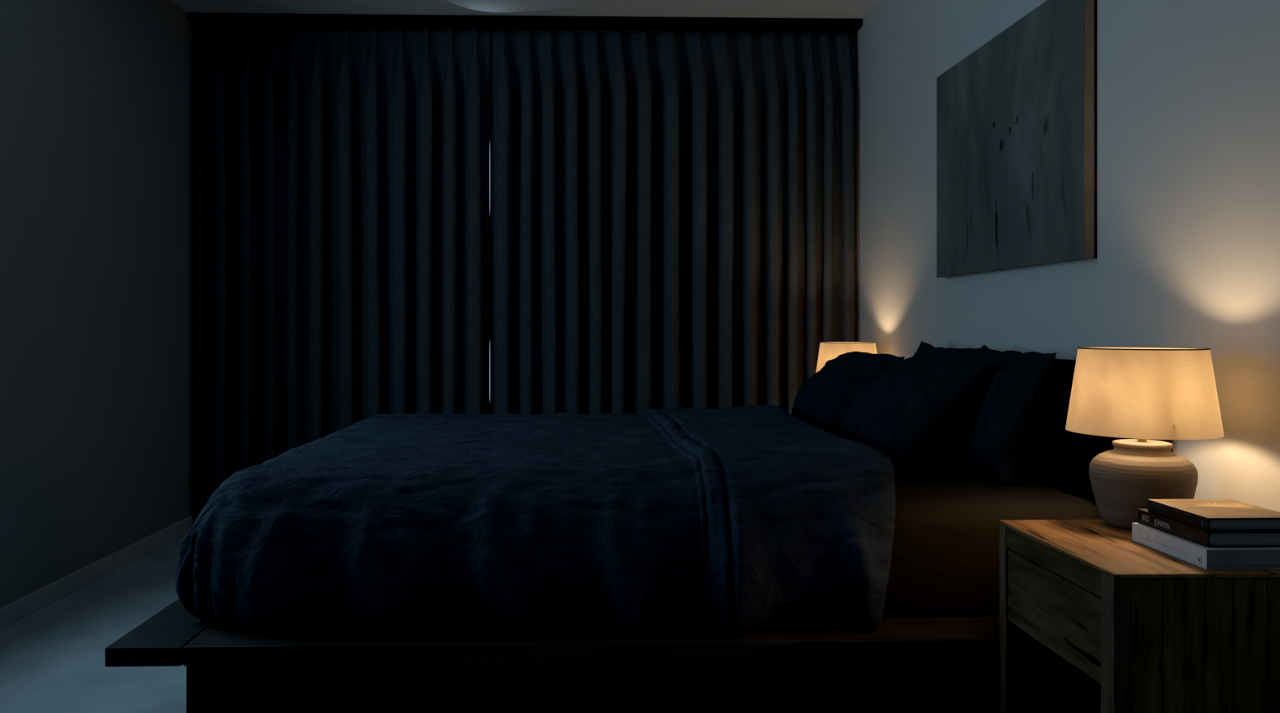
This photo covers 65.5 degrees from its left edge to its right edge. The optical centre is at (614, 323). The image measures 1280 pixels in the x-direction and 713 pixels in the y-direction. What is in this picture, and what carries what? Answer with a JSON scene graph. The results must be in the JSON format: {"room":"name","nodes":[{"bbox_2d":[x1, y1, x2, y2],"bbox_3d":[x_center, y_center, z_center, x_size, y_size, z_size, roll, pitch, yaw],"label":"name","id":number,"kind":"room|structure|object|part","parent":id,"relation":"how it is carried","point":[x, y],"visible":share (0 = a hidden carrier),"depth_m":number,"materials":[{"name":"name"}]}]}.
{"room":"bedroom","nodes":[
{"label":"bedroom","id":0,"kind":"room"},
{"bbox_2d":[0,532,186,712],"bbox_3d":[-0.319,1.050,1.221,3.525,0.100,7.900,0,0,-2],"label":"floor","id":1,"kind":"structure","parent":0,"point":[52,659],"depth_m":3.02,"materials":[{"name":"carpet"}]},
{"bbox_2d":[105,359,1172,712],"bbox_3d":[0.068,0.550,3.151,2.395,0.900,1.945,0,0,-2],"label":"platform bed","id":2,"kind":"object","parent":1,"relation":"on","point":[919,664],"visible":0.26,"depth_m":2.19,"materials":[{"name":"black wood"}]},
{"bbox_2d":[881,453,1103,616],"bbox_3d":[0.129,0.566,3.145,2.107,0.265,1.610,0,0,-2],"label":"mattress","id":3,"kind":"object","parent":2,"relation":"on","point":[944,561],"visible":0.2,"depth_m":2.36,"materials":[{"name":"fabric"}]},
{"bbox_2d":[174,404,895,635],"bbox_3d":[-0.212,0.504,3.133,1.791,0.386,1.934,0,0,-2],"label":"duvet","id":4,"kind":"object","parent":3,"relation":"on","point":[737,521],"visible":1,"depth_m":2.27,"materials":[{"name":"faux fabric"}]},
{"bbox_2d":[791,351,905,435],"bbox_3d":[0.843,0.267,3.715,0.308,0.321,0.609,0,0,-2],"label":"pillow","id":5,"kind":"object","parent":3,"relation":"on","point":[824,399],"visible":0.61,"depth_m":3.51,"materials":[{"name":"fabric"}]},
{"bbox_2d":[838,356,993,474],"bbox_3d":[0.895,0.268,3.089,0.308,0.325,0.647,0,0,-2],"label":"pillow","id":6,"kind":"object","parent":3,"relation":"on","point":[904,413],"visible":0.88,"depth_m":2.84,"materials":[{"name":"fabric"}]},
{"bbox_2d":[912,341,981,457],"bbox_3d":[1.071,0.246,3.410,0.204,0.367,0.594,0,0,-2],"label":"pillow","id":7,"kind":"object","parent":3,"relation":"on","point":[925,350],"visible":0.19,"depth_m":3.31,"materials":[{"name":"fabric"}]},
{"bbox_2d":[937,344,1056,482],"bbox_3d":[1.088,0.247,2.875,0.215,0.366,0.475,0,0,-2],"label":"pillow","id":8,"kind":"object","parent":3,"relation":"on","point":[993,434],"visible":0.84,"depth_m":2.70,"materials":[{"name":"fabric"}]},
{"bbox_3d":[1.235,0.550,3.084,0.067,0.900,1.585,0,0,-2],"label":"headboard","id":9,"kind":"part","parent":2,"relation":"part of","materials":[{"name":"fabric"}]},
{"bbox_2d":[999,520,1279,712],"bbox_3d":[1.066,0.711,1.910,0.466,0.578,0.466,0,0,-2],"label":"nightstand","id":10,"kind":"object","parent":1,"relation":"on","point":[1094,619],"visible":0.8,"depth_m":1.68,"materials":[{"name":"brown wood"}]},
{"bbox_3d":[0.841,0.715,2.120,0.030,0.571,0.031,0,0,-2],"label":"leg","id":11,"kind":"part","parent":10,"relation":"part of","materials":[{"name":"brown wood"}]},
{"bbox_3d":[0.847,0.452,1.910,0.027,0.045,0.389,0,0,-2],"label":"rail","id":12,"kind":"part","parent":10,"relation":"part of","materials":[{"name":"brown wood"}]},
{"bbox_3d":[0.846,0.552,1.910,0.018,0.149,0.384,0,0,-2],"label":"drawer","id":13,"kind":"part","parent":10,"relation":"part of","materials":[{"name":"brown wood"}]},
{"bbox_3d":[1.074,0.715,2.129,0.434,0.571,0.023,0,0,-2],"label":"panel","id":14,"kind":"part","parent":10,"relation":"part of","materials":[{"name":"brown wood"}]},
{"bbox_3d":[0.854,0.715,1.694,0.030,0.571,0.043,0,0,-2],"label":"leg","id":15,"kind":"part","parent":10,"relation":"part of","materials":[{"name":"brown wood"}]},
{"bbox_2d":[1065,346,1224,530],"bbox_3d":[1.097,0.236,2.067,0.291,0.372,0.291,0,0,-2],"label":"table lamp","id":16,"kind":"object","parent":10,"relation":"on","point":[1140,394],"visible":0.94,"depth_m":1.98,"materials":[{"name":"linen"},{"name":"ceramic"}]},
{"bbox_2d":[1137,439,1146,442],"bbox_3d":[1.097,0.216,2.067,0.026,0.058,0.026,0,0,-2],"label":"socket","id":17,"kind":"object","parent":16,"relation":"attached to","point":[1139,440],"depth_m":2.06,"materials":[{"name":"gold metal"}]},
{"bbox_2d":[1088,439,1198,530],"bbox_3d":[1.097,0.334,2.067,0.201,0.176,0.201,0,0,-2],"label":"lamp base","id":18,"kind":"object","parent":16,"relation":"attached to","point":[1123,478],"depth_m":2.01,"materials":[{"name":"beige ceramic"}]},
{"bbox_3d":[1.097,0.051,2.067,0.243,0.003,0.243,0,0,-40],"label":"trim","id":19,"kind":"part","parent":16,"relation":"part of","materials":[{"name":"metal"}]},
{"bbox_3d":[1.097,0.138,2.067,0.291,0.174,0.291,0,0,-2],"label":"lamp shade","id":20,"kind":"part","parent":16,"relation":"part of","materials":[{"name":"beige fabric"}]},
{"bbox_3d":[1.087,0.715,1.692,0.434,0.571,0.023,0,0,-2],"label":"panel","id":21,"kind":"part","parent":10,"relation":"part of","materials":[{"name":"brown wood"}]},
{"bbox_2d":[1132,522,1279,569],"bbox_3d":[1.129,0.404,1.821,0.239,0.034,0.233,0,0,-2],"label":"book","id":22,"kind":"object","parent":10,"relation":"on","point":[1206,558],"visible":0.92,"depth_m":1.71,"materials":[{"name":"paper"}]},
{"bbox_2d":[1137,509,1279,547],"bbox_3d":[1.130,0.373,1.827,0.221,0.026,0.218,0,0,-2],"label":"book","id":23,"kind":"object","parent":22,"relation":"on","point":[1192,534],"visible":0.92,"depth_m":1.72,"materials":[{"name":"paper"}]},
{"bbox_2d":[1147,498,1279,531],"bbox_3d":[1.105,0.348,1.815,0.163,0.023,0.186,0,0,-2],"label":"book","id":24,"kind":"object","parent":23,"relation":"on","point":[1215,514],"visible":1,"depth_m":1.78,"materials":[{"name":"grey paper"}]},
{"bbox_2d":[1194,503,1254,508],"bbox_3d":[1.125,0.337,1.839,0.105,0.001,0.050,0,0,-2],"label":"lettering","id":25,"kind":"object","parent":24,"relation":"on","point":[1196,505],"depth_m":1.83},
{"bbox_3d":[0.993,0.728,4.463,0.466,0.545,0.466,0,0,-2],"label":"nightstand","id":26,"kind":"object","parent":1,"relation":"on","visible":0},
{"bbox_2d":[815,342,876,373],"bbox_3d":[1.048,0.269,4.472,0.291,0.372,0.291,0,0,-2],"label":"table lamp","id":27,"kind":"object","parent":26,"relation":"on","point":[828,351],"visible":0.24,"depth_m":4.38,"materials":[{"name":"beige fabric"}]},
{"bbox_3d":[1.048,0.084,4.472,0.243,0.003,0.243,0,0,36],"label":"trim","id":28,"kind":"part","parent":27,"relation":"part of","materials":[{"name":"metal"}]},
{"bbox_2d":[0,0,195,608],"bbox_3d":[-2.020,-0.250,1.173,0.120,2.500,7.660,0,0,-2],"label":"wall","id":29,"kind":"structure","parent":0,"point":[96,96],"depth_m":3.87,"materials":[{"name":"paint"}]},
{"bbox_2d":[0,514,194,629],"bbox_3d":[-1.953,0.967,1.165,0.014,0.066,7.640,0,0,-2],"label":"baseboard","id":30,"kind":"structure","parent":29,"relation":"attached to","point":[19,609],"depth_m":3.81,"materials":[{"name":"paint"}]},
{"bbox_2d":[170,0,879,18],"bbox_3d":[-0.319,-1.550,1.221,3.525,0.100,7.900,0,0,-2],"label":"ceiling","id":31,"kind":"structure","parent":0,"point":[828,9],"depth_m":4.71,"materials":[{"name":"paint"}]},
{"bbox_2d":[187,13,862,32],"bbox_3d":[-0.424,-1.482,4.891,3.275,0.036,0.118,0,0,-2],"label":"track","id":32,"kind":"object","parent":31,"relation":"attached to","point":[206,20],"visible":1,"depth_m":4.86,"materials":[{"name":"metal"}]},
{"bbox_2d":[193,25,490,522],"bbox_3d":[-1.337,-0.233,4.843,1.451,2.442,0.110,0,0,-2],"label":"curtain","id":33,"kind":"object","parent":32,"relation":"hanging from","point":[342,228],"visible":0.79,"depth_m":4.85,"materials":[{"name":"fabric"}]},
{"bbox_2d":[489,27,857,414],"bbox_3d":[0.297,-0.233,4.901,1.840,2.442,0.121,0,0,-2],"label":"curtain","id":34,"kind":"object","parent":32,"relation":"hanging from","point":[673,214],"visible":0.73,"depth_m":4.92,"materials":[{"name":"fabric"}]},
{"bbox_2d":[208,26,851,33],"bbox_3d":[-0.430,-0.250,5.110,3.525,2.500,0.120,0,0,-2],"label":"wall","id":35,"kind":"structure","parent":0,"point":[209,27],"depth_m":5.07,"materials":[{"name":"paint"}]},
{"bbox_2d":[488,146,490,399],"bbox_3d":[-0.421,-0.275,5.110,2.450,2.050,0.060,0,0,-2],"label":"window","id":36,"kind":"structure","parent":35,"relation":"in","point":[489,146],"depth_m":5.10,"materials":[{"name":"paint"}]},
{"bbox_2d":[851,0,1279,512],"bbox_3d":[1.383,-0.250,1.270,0.120,2.500,7.660,0,0,-2],"label":"wall","id":37,"kind":"structure","parent":0,"point":[1188,91],"depth_m":2.45,"materials":[{"name":"paint"}]},
{"bbox_2d":[936,0,1097,277],"bbox_3d":[1.249,-0.551,3.196,0.038,0.755,1.106,0,0,-2],"label":"painting","id":38,"kind":"object","parent":37,"relation":"attached to","point":[1016,117],"visible":1,"depth_m":3.02,"materials":[{"name":"paint"}]}
]}

